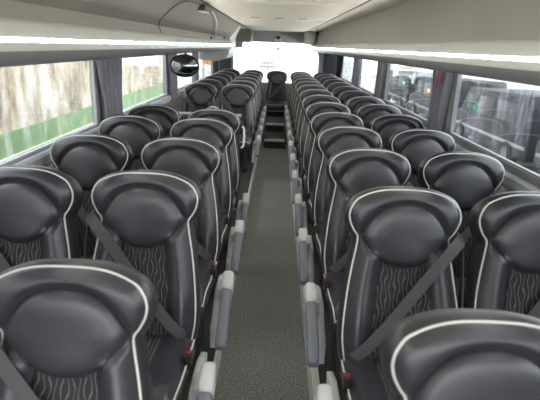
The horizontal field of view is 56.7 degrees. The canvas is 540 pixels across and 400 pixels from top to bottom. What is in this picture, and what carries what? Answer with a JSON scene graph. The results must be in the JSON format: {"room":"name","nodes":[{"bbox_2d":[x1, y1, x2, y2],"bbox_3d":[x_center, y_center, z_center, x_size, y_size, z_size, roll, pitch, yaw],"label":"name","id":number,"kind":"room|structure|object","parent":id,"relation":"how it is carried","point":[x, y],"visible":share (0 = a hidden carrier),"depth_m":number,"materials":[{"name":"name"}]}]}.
{"room":"vehicle interior","nodes":[
{"label":"vehicle interior","id":0,"kind":"room"},
{"bbox_2d":[11,55,218,168],"bbox_3d":[-1.303,-0.941,5.251,0.050,2.130,13.150,2,17,0],"label":"wall","id":1,"kind":"structure","parent":0,"point":[177,104],"depth_m":3.82,"materials":[{"name":"grey plastic"}]},
{"bbox_2d":[0,60,97,165],"bbox_3d":[-1.327,-0.549,2.516,0.026,0.730,2.490,2,17,0],"label":"window","id":2,"kind":"structure","parent":1,"relation":"in","point":[92,66],"depth_m":3.56,"materials":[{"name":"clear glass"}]},
{"bbox_2d":[13,88,183,165],"bbox_3d":[-1.259,-0.968,5.242,0.035,0.070,13.150,2,17,0],"label":"trim","id":3,"kind":"structure","parent":1,"relation":"attached to","point":[43,157],"depth_m":2.87,"materials":[{"name":"grey plastic"}]},
{"bbox_2d":[95,58,122,120],"bbox_3d":[-1.261,-0.878,3.957,0.078,0.675,0.680,2,17,0],"label":"curtain","id":4,"kind":"object","parent":1,"relation":"attached to","point":[109,71],"visible":0.57,"depth_m":3.89,"materials":[{"name":"grey fabric"}]},
{"bbox_2d":[123,55,166,114],"bbox_3d":[-1.288,-1.291,4.929,0.026,0.730,2.360,2,17,0],"label":"window","id":5,"kind":"structure","parent":1,"relation":"in","point":[165,76],"depth_m":6.03,"materials":[{"name":"clear glass"}]},
{"bbox_2d":[167,54,177,101],"bbox_3d":[-1.223,-1.592,6.279,0.078,0.675,0.560,2,17,0],"label":"curtain","id":6,"kind":"object","parent":1,"relation":"attached to","point":[172,78],"visible":0.57,"depth_m":6.21,"materials":[{"name":"grey fabric"}]},
{"bbox_2d":[192,52,198,82],"bbox_3d":[-1.195,-2.130,8.028,0.078,0.675,0.560,2,17,0],"label":"curtain","id":7,"kind":"object","parent":1,"relation":"attached to","point":[196,55],"visible":0.35,"depth_m":7.96,"materials":[{"name":"grey fabric"}]},
{"bbox_2d":[213,61,217,73],"bbox_3d":[-1.153,-2.915,10.580,0.078,0.675,0.910,2,17,0],"label":"curtain","id":8,"kind":"object","parent":1,"relation":"attached to","point":[215,63],"visible":0.37,"depth_m":10.42,"materials":[{"name":"grey fabric"}]},
{"bbox_2d":[213,124,309,399],"bbox_3d":[0.016,0.159,5.568,2.660,0.060,13.150,2,17,0],"label":"floor","id":9,"kind":"structure","parent":0,"point":[264,356],"depth_m":3.55,"materials":[{"name":"grey carpet"}]},
{"bbox_2d":[181,117,259,399],"bbox_3d":[-0.783,0.023,5.539,1.083,0.158,13.150,2,17,0],"label":"podium","id":10,"kind":"object","parent":9,"relation":"on","point":[246,178],"depth_m":3.38,"materials":[{"name":"plastic"}]},
{"bbox_2d":[0,165,82,341],"bbox_3d":[-1.046,0.467,1.951,0.489,1.102,0.711,2,17,0],"label":"seat","id":11,"kind":"object","parent":10,"relation":"on","point":[39,205],"visible":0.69,"depth_m":2.02,"materials":[{"name":"grey leather"}]},
{"bbox_2d":[0,258,157,399],"bbox_3d":[-0.522,0.804,1.164,0.589,1.098,0.891,2,17,0],"label":"seat","id":12,"kind":"object","parent":10,"relation":"on","point":[71,328],"visible":1,"depth_m":1.32,"materials":[{"name":"grey leather"}]},
{"bbox_2d":[48,133,133,258],"bbox_3d":[-1.034,0.238,2.696,0.489,1.102,0.711,2,17,0],"label":"seat","id":13,"kind":"object","parent":10,"relation":"on","point":[87,158],"visible":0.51,"depth_m":2.76,"materials":[{"name":"black leather"}]},
{"bbox_2d":[98,115,163,169],"bbox_3d":[-1.021,0.006,3.451,0.489,1.102,0.711,2,17,0],"label":"seat","id":14,"kind":"object","parent":10,"relation":"on","point":[136,131],"visible":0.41,"depth_m":3.52,"materials":[{"name":"black leather"}]},
{"bbox_2d":[84,170,216,399],"bbox_3d":[-0.488,0.517,1.863,0.589,1.098,0.891,2,17,0],"label":"seat","id":15,"kind":"object","parent":10,"relation":"on","point":[145,225],"visible":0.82,"depth_m":2.02,"materials":[{"name":"black leather"}]},
{"bbox_2d":[146,335,194,399],"bbox_3d":[-0.540,0.682,1.877,0.445,0.190,0.459,2,17,0],"label":"seat cushion","id":16,"kind":"object","parent":15,"relation":"on","point":[171,357],"depth_m":1.88,"materials":[{"name":"grey leather"}]},
{"bbox_2d":[127,104,181,137],"bbox_3d":[-1.010,-0.203,4.130,0.489,1.102,0.711,2,17,0],"label":"seat","id":17,"kind":"object","parent":10,"relation":"on","point":[166,116],"visible":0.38,"depth_m":4.19,"materials":[{"name":"black leather"}]},
{"bbox_2d":[139,137,233,359],"bbox_3d":[-0.476,0.287,2.609,0.589,1.098,0.891,2,17,0],"label":"seat","id":18,"kind":"object","parent":10,"relation":"on","point":[199,161],"visible":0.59,"depth_m":2.75,"materials":[{"name":"black leather"}]},
{"bbox_2d":[199,259,216,324],"bbox_3d":[-0.528,0.453,2.623,0.445,0.190,0.459,2,17,0],"label":"seat cushion","id":19,"kind":"object","parent":18,"relation":"on","point":[208,267],"depth_m":2.58,"materials":[{"name":"grey leather"}]},
{"bbox_2d":[182,82,217,115],"bbox_3d":[-0.964,-0.982,6.663,0.489,1.102,0.711,2,17,0],"label":"seat","id":20,"kind":"object","parent":10,"relation":"on","point":[198,95],"visible":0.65,"depth_m":6.73,"materials":[{"name":"black leather"}]},
{"bbox_2d":[170,118,243,290],"bbox_3d":[-0.463,0.055,3.364,0.589,1.098,0.891,2,17,0],"label":"seat","id":21,"kind":"object","parent":10,"relation":"on","point":[219,133],"visible":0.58,"depth_m":3.51,"materials":[{"name":"black leather"}]},
{"bbox_2d":[219,214,228,258],"bbox_3d":[-0.516,0.221,3.378,0.445,0.190,0.459,2,17,0],"label":"seat cushion","id":22,"kind":"object","parent":21,"relation":"on","point":[224,218],"depth_m":3.33,"materials":[{"name":"grey leather"}]},
{"bbox_2d":[195,79,223,108],"bbox_3d":[-0.952,-1.214,7.418,0.489,1.102,0.711,2,17,0],"label":"seat","id":23,"kind":"object","parent":10,"relation":"on","point":[219,85],"visible":0.22,"depth_m":7.49,"materials":[{"name":"black leather"}]},
{"bbox_2d":[179,106,240,209],"bbox_3d":[-0.764,-0.416,4.959,0.940,1.040,0.031,2,17,0],"label":"guard","id":24,"kind":"object","parent":10,"relation":"on","point":[210,107],"visible":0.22,"depth_m":4.83,"materials":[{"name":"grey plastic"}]},
{"bbox_2d":[203,76,228,102],"bbox_3d":[-0.940,-1.446,8.173,0.489,1.102,0.711,2,17,0],"label":"seat","id":25,"kind":"object","parent":10,"relation":"on","point":[223,80],"visible":0.18,"depth_m":8.24,"materials":[{"name":"black leather"}]},
{"bbox_2d":[188,109,249,249],"bbox_3d":[-0.453,-0.134,4.048,0.589,1.098,0.891,2,17,0],"label":"seat","id":26,"kind":"object","parent":10,"relation":"on","point":[226,116],"visible":0.34,"depth_m":4.20,"materials":[{"name":"black leather"}]},
{"bbox_2d":[230,189,236,221],"bbox_3d":[-0.505,0.031,4.062,0.445,0.190,0.459,2,17,0],"label":"seat cushion","id":27,"kind":"object","parent":26,"relation":"on","point":[234,190],"depth_m":4.03,"materials":[{"name":"grey leather"}]},
{"bbox_2d":[209,73,232,81],"bbox_3d":[-0.927,-1.679,8.928,0.489,1.102,0.711,2,17,0],"label":"seat","id":28,"kind":"object","parent":10,"relation":"on","point":[228,77],"visible":0.18,"depth_m":8.99,"materials":[{"name":"black leather"}]},
{"bbox_2d":[216,71,236,78],"bbox_3d":[-0.914,-1.940,9.778,0.489,1.102,0.711,2,17,0],"label":"seat","id":29,"kind":"object","parent":10,"relation":"on","point":[233,75],"visible":0.2,"depth_m":9.84,"materials":[{"name":"black leather"}]},
{"bbox_2d":[221,69,240,75],"bbox_3d":[-0.897,-2.261,10.820,0.489,1.102,0.711,2,17,0],"label":"seat","id":30,"kind":"object","parent":10,"relation":"on","point":[235,71],"visible":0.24,"depth_m":10.88,"materials":[{"name":"black leather"}]},
{"bbox_2d":[219,84,260,171],"bbox_3d":[-0.411,-0.932,6.575,0.589,1.098,0.891,2,17,0],"label":"seat","id":31,"kind":"object","parent":10,"relation":"on","point":[236,98],"visible":0.73,"depth_m":6.72,"materials":[{"name":"black leather"}]},
{"bbox_2d":[240,134,252,151],"bbox_3d":[-0.464,-0.767,6.589,0.445,0.190,0.459,2,17,0],"label":"seat cushion","id":32,"kind":"object","parent":31,"relation":"on","point":[248,137],"depth_m":6.39,"materials":[{"name":"grey leather"}]},
{"bbox_2d":[228,80,262,158],"bbox_3d":[-0.399,-1.165,7.330,0.589,1.098,0.891,2,17,0],"label":"seat","id":33,"kind":"object","parent":10,"relation":"on","point":[249,83],"visible":0.3,"depth_m":7.48,"materials":[{"name":"black leather"}]},
{"bbox_2d":[233,77,263,148],"bbox_3d":[-0.387,-1.397,8.085,0.589,1.098,0.891,2,17,0],"label":"seat","id":34,"kind":"object","parent":10,"relation":"on","point":[253,80],"visible":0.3,"depth_m":8.24,"materials":[{"name":"black leather"}]},
{"bbox_2d":[236,74,264,139],"bbox_3d":[-0.375,-1.629,8.840,0.589,1.098,0.891,2,17,0],"label":"seat","id":35,"kind":"object","parent":10,"relation":"on","point":[257,78],"visible":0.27,"depth_m":8.99,"materials":[{"name":"black leather"}]},
{"bbox_2d":[240,72,265,131],"bbox_3d":[-0.361,-1.891,9.690,0.589,1.098,0.891,2,17,0],"label":"seat","id":36,"kind":"object","parent":10,"relation":"on","point":[249,73],"visible":0.27,"depth_m":9.85,"materials":[{"name":"black leather"}]},
{"bbox_2d":[243,70,263,123],"bbox_3d":[-0.392,-2.241,10.818,0.489,1.102,0.711,2,17,0],"label":"seat","id":37,"kind":"object","parent":10,"relation":"on","point":[256,71],"visible":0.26,"depth_m":10.89,"materials":[{"name":"black leather"}]},
{"bbox_2d":[264,131,284,148],"bbox_3d":[0.099,-1.440,10.384,0.364,0.164,2.962,2,17,0],"label":"step","id":38,"kind":"structure","parent":9,"relation":"on","point":[272,139],"depth_m":9.00,"materials":[{"name":"carpet"}]},
{"bbox_2d":[265,116,283,131],"bbox_3d":[0.111,-1.720,10.753,0.364,0.164,2.092,2,17,0],"label":"step","id":39,"kind":"structure","parent":38,"relation":"on","point":[273,124],"depth_m":9.78,"materials":[{"name":"carpet"}]},
{"bbox_2d":[267,110,283,116],"bbox_3d":[0.125,-2.012,11.181,0.364,0.149,1.102,2,17,0],"label":"step","id":40,"kind":"structure","parent":39,"relation":"on","point":[272,113],"depth_m":10.67,"materials":[{"name":"carpet"}]},
{"bbox_2d":[265,70,287,110],"bbox_3d":[0.136,-2.226,10.835,0.489,1.102,0.711,2,17,0],"label":"seat","id":41,"kind":"object","parent":40,"relation":"on","point":[276,91],"visible":0.98,"depth_m":10.90,"materials":[{"name":"grey leather"}]},
{"bbox_2d":[265,101,285,110],"bbox_3d":[0.124,-2.031,10.763,0.445,0.190,0.459,2,17,0],"label":"seat cushion","id":42,"kind":"object","parent":41,"relation":"on","point":[270,105],"depth_m":10.56,"materials":[{"name":"grey leather"}]},
{"bbox_2d":[285,118,344,399],"bbox_3d":[0.811,0.086,5.533,1.107,0.158,13.150,2,17,0],"label":"podium","id":43,"kind":"object","parent":9,"relation":"on","point":[316,375],"visible":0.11,"depth_m":3.03,"materials":[{"name":"plastic"}]},
{"bbox_2d":[285,73,312,130],"bbox_3d":[0.592,-1.945,9.985,0.589,1.098,0.891,2,17,0],"label":"seat","id":44,"kind":"object","parent":43,"relation":"on","point":[297,74],"visible":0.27,"depth_m":10.14,"materials":[{"name":"black leather"}]},
{"bbox_2d":[289,71,308,124],"bbox_3d":[0.655,-2.200,10.818,0.489,1.102,0.711,2,17,0],"label":"seat","id":45,"kind":"object","parent":43,"relation":"on","point":[296,72],"visible":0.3,"depth_m":10.91,"materials":[{"name":"black leather"}]},
{"bbox_2d":[285,75,314,137],"bbox_3d":[0.580,-1.715,9.237,0.589,1.098,0.891,2,17,0],"label":"seat","id":46,"kind":"object","parent":43,"relation":"on","point":[299,76],"visible":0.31,"depth_m":9.39,"materials":[{"name":"black leather"}]},
{"bbox_2d":[286,78,317,145],"bbox_3d":[0.568,-1.485,8.490,0.589,1.098,0.891,2,17,0],"label":"seat","id":47,"kind":"object","parent":43,"relation":"on","point":[296,81],"visible":0.27,"depth_m":8.64,"materials":[{"name":"black leather"}]},
{"bbox_2d":[287,81,322,154],"bbox_3d":[0.556,-1.255,7.743,0.589,1.098,0.891,2,17,0],"label":"seat","id":48,"kind":"object","parent":43,"relation":"on","point":[301,83],"visible":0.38,"depth_m":7.90,"materials":[{"name":"black leather"}]},
{"bbox_2d":[287,84,327,166],"bbox_3d":[0.543,-1.026,6.995,0.589,1.098,0.891,2,17,0],"label":"seat","id":49,"kind":"object","parent":43,"relation":"on","point":[300,89],"visible":0.3,"depth_m":7.15,"materials":[{"name":"black leather"}]},
{"bbox_2d":[289,89,332,180],"bbox_3d":[0.531,-0.796,6.248,0.589,1.098,0.891,2,17,0],"label":"seat","id":50,"kind":"object","parent":43,"relation":"on","point":[308,92],"visible":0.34,"depth_m":6.40,"materials":[{"name":"black leather"}]},
{"bbox_2d":[290,94,340,198],"bbox_3d":[0.519,-0.566,5.501,0.589,1.098,0.891,2,17,0],"label":"seat","id":51,"kind":"object","parent":43,"relation":"on","point":[294,164],"visible":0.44,"depth_m":5.65,"materials":[{"name":"black leather"}]},
{"bbox_2d":[292,102,350,222],"bbox_3d":[0.507,-0.336,4.753,0.589,1.098,0.891,2,17,0],"label":"seat","id":52,"kind":"object","parent":43,"relation":"on","point":[316,108],"visible":0.37,"depth_m":4.90,"materials":[{"name":"black leather"}]},
{"bbox_2d":[303,169,306,194],"bbox_3d":[0.546,-0.167,4.767,0.445,0.190,0.459,2,17,0],"label":"seat cushion","id":53,"kind":"object","parent":52,"relation":"on","point":[304,170],"depth_m":4.77,"materials":[{"name":"grey leather"}]},
{"bbox_2d":[313,72,332,78],"bbox_3d":[1.160,-2.180,10.815,0.489,1.102,0.711,2,17,0],"label":"seat","id":54,"kind":"object","parent":43,"relation":"on","point":[319,73],"visible":0.17,"depth_m":10.88,"materials":[{"name":"black leather"}]},
{"bbox_2d":[316,74,336,81],"bbox_3d":[1.148,-1.950,10.068,0.489,1.102,0.711,2,17,0],"label":"seat","id":55,"kind":"object","parent":43,"relation":"on","point":[319,77],"visible":0.19,"depth_m":10.13,"materials":[{"name":"black leather"}]},
{"bbox_2d":[294,112,363,255],"bbox_3d":[0.495,-0.106,4.006,0.589,1.098,0.891,2,17,0],"label":"seat","id":56,"kind":"object","parent":43,"relation":"on","point":[320,122],"visible":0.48,"depth_m":4.15,"materials":[{"name":"black leather"}]},
{"bbox_2d":[307,191,313,226],"bbox_3d":[0.534,0.063,4.019,0.445,0.190,0.459,2,17,0],"label":"seat cushion","id":57,"kind":"object","parent":56,"relation":"on","point":[309,193],"depth_m":4.02,"materials":[{"name":"grey leather"}]},
{"bbox_2d":[319,76,341,83],"bbox_3d":[1.136,-1.720,9.321,0.489,1.102,0.711,2,17,0],"label":"seat","id":58,"kind":"object","parent":43,"relation":"on","point":[323,79],"visible":0.16,"depth_m":9.39,"materials":[{"name":"black leather"}]},
{"bbox_2d":[322,79,346,87],"bbox_3d":[1.123,-1.491,8.573,0.489,1.102,0.711,2,17,0],"label":"seat","id":59,"kind":"object","parent":43,"relation":"on","point":[326,83],"visible":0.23,"depth_m":8.64,"materials":[{"name":"black leather"}]},
{"bbox_2d":[298,126,382,302],"bbox_3d":[0.483,0.124,3.259,0.589,1.098,0.891,2,17,0],"label":"seat","id":60,"kind":"object","parent":43,"relation":"on","point":[330,141],"visible":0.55,"depth_m":3.40,"materials":[{"name":"black leather"}]},
{"bbox_2d":[314,223,323,270],"bbox_3d":[0.522,0.293,3.272,0.445,0.190,0.459,2,17,0],"label":"seat cushion","id":61,"kind":"object","parent":60,"relation":"on","point":[318,227],"depth_m":3.24,"materials":[{"name":"grey leather"}]},
{"bbox_2d":[327,82,353,91],"bbox_3d":[1.111,-1.261,7.826,0.489,1.102,0.711,2,17,0],"label":"seat","id":62,"kind":"object","parent":43,"relation":"on","point":[330,87],"visible":0.22,"depth_m":7.89,"materials":[{"name":"black leather"}]},
{"bbox_2d":[331,86,361,97],"bbox_3d":[1.099,-1.031,7.079,0.489,1.102,0.711,2,17,0],"label":"seat","id":63,"kind":"object","parent":43,"relation":"on","point":[336,91],"visible":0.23,"depth_m":7.14,"materials":[{"name":"black leather"}]},
{"bbox_2d":[338,90,371,104],"bbox_3d":[1.087,-0.801,6.331,0.489,1.102,0.711,2,17,0],"label":"seat","id":64,"kind":"object","parent":43,"relation":"on","point":[345,96],"visible":0.23,"depth_m":6.40,"materials":[{"name":"black leather"}]},
{"bbox_2d":[304,148,413,377],"bbox_3d":[0.471,0.354,2.511,0.589,1.098,0.891,2,17,0],"label":"seat","id":65,"kind":"object","parent":43,"relation":"on","point":[350,172],"visible":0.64,"depth_m":2.66,"materials":[{"name":"black leather"}]},
{"bbox_2d":[323,272,343,341],"bbox_3d":[0.510,0.523,2.525,0.445,0.190,0.459,2,17,0],"label":"seat cushion","id":66,"kind":"object","parent":65,"relation":"on","point":[332,281],"depth_m":2.48,"materials":[{"name":"grey leather"}]},
{"bbox_2d":[345,96,384,114],"bbox_3d":[1.075,-0.571,5.584,0.489,1.102,0.711,2,17,0],"label":"seat","id":67,"kind":"object","parent":43,"relation":"on","point":[354,103],"visible":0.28,"depth_m":5.65,"materials":[{"name":"black leather"}]},
{"bbox_2d":[355,104,401,127],"bbox_3d":[1.063,-0.341,4.837,0.489,1.102,0.711,2,17,0],"label":"seat","id":68,"kind":"object","parent":43,"relation":"on","point":[367,113],"visible":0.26,"depth_m":4.90,"materials":[{"name":"black leather"}]},
{"bbox_2d":[315,186,465,399],"bbox_3d":[0.459,0.584,1.764,0.589,1.098,0.891,2,17,0],"label":"seat","id":69,"kind":"object","parent":43,"relation":"on","point":[398,267],"visible":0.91,"depth_m":1.92,"materials":[{"name":"black leather"}]},
{"bbox_2d":[339,358,385,399],"bbox_3d":[0.498,0.753,1.777,0.445,0.190,0.459,2,17,0],"label":"seat cushion","id":70,"kind":"object","parent":69,"relation":"on","point":[361,378],"depth_m":1.81,"materials":[{"name":"grey leather"}]},
{"bbox_2d":[369,114,423,149],"bbox_3d":[1.051,-0.111,4.089,0.489,1.102,0.711,2,17,0],"label":"seat","id":71,"kind":"object","parent":43,"relation":"on","point":[386,126],"visible":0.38,"depth_m":4.15,"materials":[{"name":"black leather"}]},
{"bbox_2d":[388,129,455,187],"bbox_3d":[1.039,0.119,3.342,0.489,1.102,0.711,2,17,0],"label":"seat","id":72,"kind":"object","parent":43,"relation":"on","point":[416,145],"visible":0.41,"depth_m":3.40,"materials":[{"name":"black leather"}]},
{"bbox_2d":[379,308,539,399],"bbox_3d":[0.423,0.894,0.939,0.589,1.098,0.891,2,17,0],"label":"seat","id":73,"kind":"object","parent":43,"relation":"on","point":[450,353],"visible":1,"depth_m":1.09,"materials":[{"name":"grey leather"}]},
{"bbox_2d":[417,151,506,307],"bbox_3d":[1.026,0.348,2.595,0.489,1.102,0.711,2,17,0],"label":"seat","id":74,"kind":"object","parent":43,"relation":"on","point":[468,178],"visible":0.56,"depth_m":2.66,"materials":[{"name":"black leather"}]},
{"bbox_2d":[463,191,539,318],"bbox_3d":[1.014,0.578,1.847,0.489,1.102,0.711,2,17,0],"label":"seat","id":75,"kind":"object","parent":43,"relation":"on","point":[504,267],"visible":0.66,"depth_m":1.93,"materials":[{"name":"grey leather"}]},
{"bbox_2d":[219,30,336,124],"bbox_3d":[0.157,-2.807,11.486,2.660,2.130,0.110,2,17,0],"label":"wall","id":76,"kind":"structure","parent":0,"point":[326,62],"depth_m":11.29,"materials":[{"name":"grey plastic"}]},
{"bbox_3d":[0.135,-3.125,11.406,1.970,0.925,0.006,2,17,0],"label":"window","id":77,"kind":"structure","parent":76,"relation":"in","visible":0},
{"bbox_2d":[261,61,274,69],"bbox_3d":[-0.052,-3.071,11.418,0.320,0.170,0.002,2,17,0],"label":"lettering","id":78,"kind":"object","parent":77,"relation":"attached to","point":[263,66],"depth_m":11.42,"materials":[{"name":"grey paint"}]},
{"bbox_2d":[199,0,408,32],"bbox_3d":[0.094,-1.867,4.944,2.660,0.078,13.150,2,17,0],"label":"ceiling","id":79,"kind":"structure","parent":0,"point":[262,15],"depth_m":4.47,"materials":[{"name":"grey plastic"}]},
{"bbox_2d":[0,0,239,66],"bbox_3d":[-0.895,-1.212,3.435,0.708,0.403,9.850,2,17,0],"label":"rack","id":80,"kind":"object","parent":79,"relation":"attached to","point":[32,32],"visible":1,"depth_m":2.20,"materials":[{"name":"grey plastic"}]},
{"bbox_2d":[169,53,199,76],"bbox_3d":[-0.843,-1.341,4.950,0.298,0.243,0.118,2,17,0],"label":"convex mirror","id":81,"kind":"object","parent":80,"relation":"hanging from","point":[182,65],"visible":0.98,"depth_m":4.91,"materials":[{"name":"black mirror"}]},
{"bbox_2d":[199,26,240,60],"bbox_3d":[-0.856,-2.768,8.794,0.600,0.588,1.250,2,17,0],"label":"housing","id":82,"kind":"object","parent":79,"relation":"attached to","point":[224,54],"visible":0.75,"depth_m":8.27,"materials":[{"name":"grey plastic"}]},
{"bbox_2d":[237,28,253,42],"bbox_3d":[-0.527,-3.529,10.747,0.300,0.270,0.900,2,17,0],"label":"block","id":83,"kind":"object","parent":79,"relation":"attached to","point":[244,35],"visible":0.87,"depth_m":10.32,"materials":[{"name":"grey plastic"}]},
{"bbox_2d":[303,31,315,44],"bbox_3d":[0.849,-3.474,10.742,0.216,0.270,0.900,2,17,0],"label":"block","id":84,"kind":"object","parent":79,"relation":"attached to","point":[309,38],"visible":0.96,"depth_m":10.32,"materials":[{"name":"beige plastic"}]},
{"bbox_2d":[312,0,539,86],"bbox_3d":[1.117,-1.606,4.965,0.555,0.403,13.070,2,17,0],"label":"rack","id":85,"kind":"object","parent":79,"relation":"attached to","point":[490,39],"visible":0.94,"depth_m":2.26,"materials":[{"name":"grey plastic"}]},
{"bbox_2d":[335,57,539,192],"bbox_3d":[1.415,-0.833,5.240,0.050,2.130,13.150,2,17,0],"label":"wall","id":86,"kind":"structure","parent":0,"point":[507,166],"depth_m":3.67,"materials":[{"name":"grey plastic"}]},
{"bbox_2d":[336,55,343,78],"bbox_3d":[1.463,-2.811,10.569,0.074,0.675,0.960,2,17,0],"label":"curtain","id":87,"kind":"object","parent":86,"relation":"attached to","point":[339,58],"visible":0.69,"depth_m":10.36,"materials":[{"name":"grey fabric"}]},
{"bbox_2d":[351,58,359,86],"bbox_3d":[1.427,-2.135,8.371,0.074,0.675,0.480,2,17,0],"label":"curtain","id":88,"kind":"object","parent":86,"relation":"attached to","point":[356,60],"visible":0.6,"depth_m":8.27,"materials":[{"name":"grey fabric"}]},
{"bbox_2d":[358,59,373,94],"bbox_3d":[1.463,-1.891,7.216,0.026,0.730,2.050,2,17,0],"label":"window","id":89,"kind":"structure","parent":86,"relation":"in","point":[360,59],"depth_m":8.19,"materials":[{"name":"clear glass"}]},
{"bbox_2d":[374,62,386,99],"bbox_3d":[1.395,-1.518,6.364,0.074,0.675,0.480,2,17,0],"label":"curtain","id":90,"kind":"object","parent":86,"relation":"attached to","point":[381,66],"visible":0.62,"depth_m":6.28,"materials":[{"name":"grey fabric"}]},
{"bbox_2d":[384,63,426,120],"bbox_3d":[1.427,-1.210,5.004,0.026,0.730,2.380,2,17,0],"label":"window","id":91,"kind":"structure","parent":86,"relation":"in","point":[388,65],"depth_m":6.10,"materials":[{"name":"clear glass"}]},
{"bbox_2d":[435,71,439,87],"bbox_3d":[1.289,-0.949,3.852,0.022,0.160,0.070,2,17,0],"label":"hammer","id":92,"kind":"object","parent":86,"relation":"attached to","point":[437,72],"visible":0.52,"depth_m":3.85,"materials":[{"name":"red plastic"}]},
{"bbox_2d":[426,70,454,131],"bbox_3d":[1.357,-0.797,4.023,0.074,0.675,0.530,2,17,0],"label":"curtain","id":93,"kind":"object","parent":86,"relation":"attached to","point":[440,96],"visible":0.58,"depth_m":3.94,"materials":[{"name":"grey fabric"}]},
{"bbox_2d":[424,126,539,191],"bbox_3d":[1.374,-0.863,5.232,0.035,0.070,13.150,2,17,0],"label":"trim","id":94,"kind":"structure","parent":86,"relation":"attached to","point":[513,181],"depth_m":2.70,"materials":[{"name":"grey plastic"}]},
{"bbox_2d":[449,74,539,178],"bbox_3d":[1.388,-0.468,2.591,0.026,0.730,2.470,2,17,0],"label":"window","id":95,"kind":"structure","parent":86,"relation":"in","point":[458,79],"depth_m":3.66,"materials":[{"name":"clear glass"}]},
{"bbox_2d":[466,101,476,110],"bbox_3d":[1.387,-0.646,3.441,0.006,0.052,0.170,2,17,0],"label":"sticker","id":96,"kind":"object","parent":95,"relation":"attached to","point":[472,106],"visible":1,"depth_m":3.44,"materials":[{"name":"green"}]},
{"label":"outside","id":97,"kind":"structure","parent":0,"visible":0},
{"bbox_2d":[521,165,539,174],"bbox_3d":[0.280,-4.561,24.752,120.000,0.080,130.000,2,17,0],"label":"ground","id":98,"kind":"structure","parent":97,"point":[532,168],"depth_m":13.31,"materials":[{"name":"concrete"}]},
{"bbox_2d":[0,55,163,162],"bbox_3d":[-4.564,-1.983,7.835,0.260,4.600,28.000,2,17,0],"label":"window","id":99,"kind":"structure","parent":98,"relation":"on","point":[41,104],"depth_m":10.30,"materials":[{"name":"glass"}]},
{"bbox_2d":[455,87,539,162],"bbox_3d":[7.324,-2.311,14.866,2.065,1.958,5.600,2,17,0],"label":"van","id":100,"kind":"object","parent":98,"relation":"on","point":[506,120],"visible":0.82,"depth_m":13.56,"materials":[{"name":"grey paint"}]},
{"bbox_2d":[533,140,539,168],"bbox_3d":[7.232,-0.547,9.132,2.065,1.958,5.600,2,17,0],"label":"van","id":101,"kind":"object","parent":98,"relation":"on","point":[536,163],"visible":1,"depth_m":11.75,"materials":[{"name":"grey paint"}]},
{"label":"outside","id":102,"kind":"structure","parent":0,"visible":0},
{"bbox_2d":[177,57,539,165],"bbox_3d":[0.929,-16.882,64.637,120.000,0.020,106.500,2,17,0],"label":"ground","id":103,"kind":"structure","parent":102,"point":[368,80],"depth_m":62.95,"materials":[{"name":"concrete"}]},
{"bbox_2d":[202,60,210,77],"bbox_3d":[-2.604,-4.899,21.022,0.540,2.550,0.080,2,17,0],"label":"board","id":104,"kind":"object","parent":103,"relation":"on","point":[203,61],"visible":0.21,"depth_m":20.76,"materials":[{"name":"orange"}]},
{"bbox_2d":[387,70,432,107],"bbox_3d":[7.511,-5.839,26.334,2.065,1.958,5.600,2,17,0],"label":"van","id":105,"kind":"object","parent":103,"relation":"on","point":[402,83],"visible":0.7,"depth_m":24.55,"materials":[{"name":"grey paint"}]},
{"bbox_2d":[373,61,532,85],"bbox_3d":[19.866,-16.151,52.260,16.800,7.300,8.800,2,17,0],"label":"building","id":106,"kind":"structure","parent":103,"relation":"on","point":[393,66],"depth_m":49.30,"materials":[{"name":"grey plastic"}]},
{"bbox_2d":[408,76,507,115],"bbox_3d":[7.418,-4.075,20.600,2.065,1.958,5.600,2,17,0],"label":"van","id":107,"kind":"object","parent":103,"relation":"on","point":[419,100],"visible":0.4,"depth_m":20.39,"materials":[{"name":"grey paint"}]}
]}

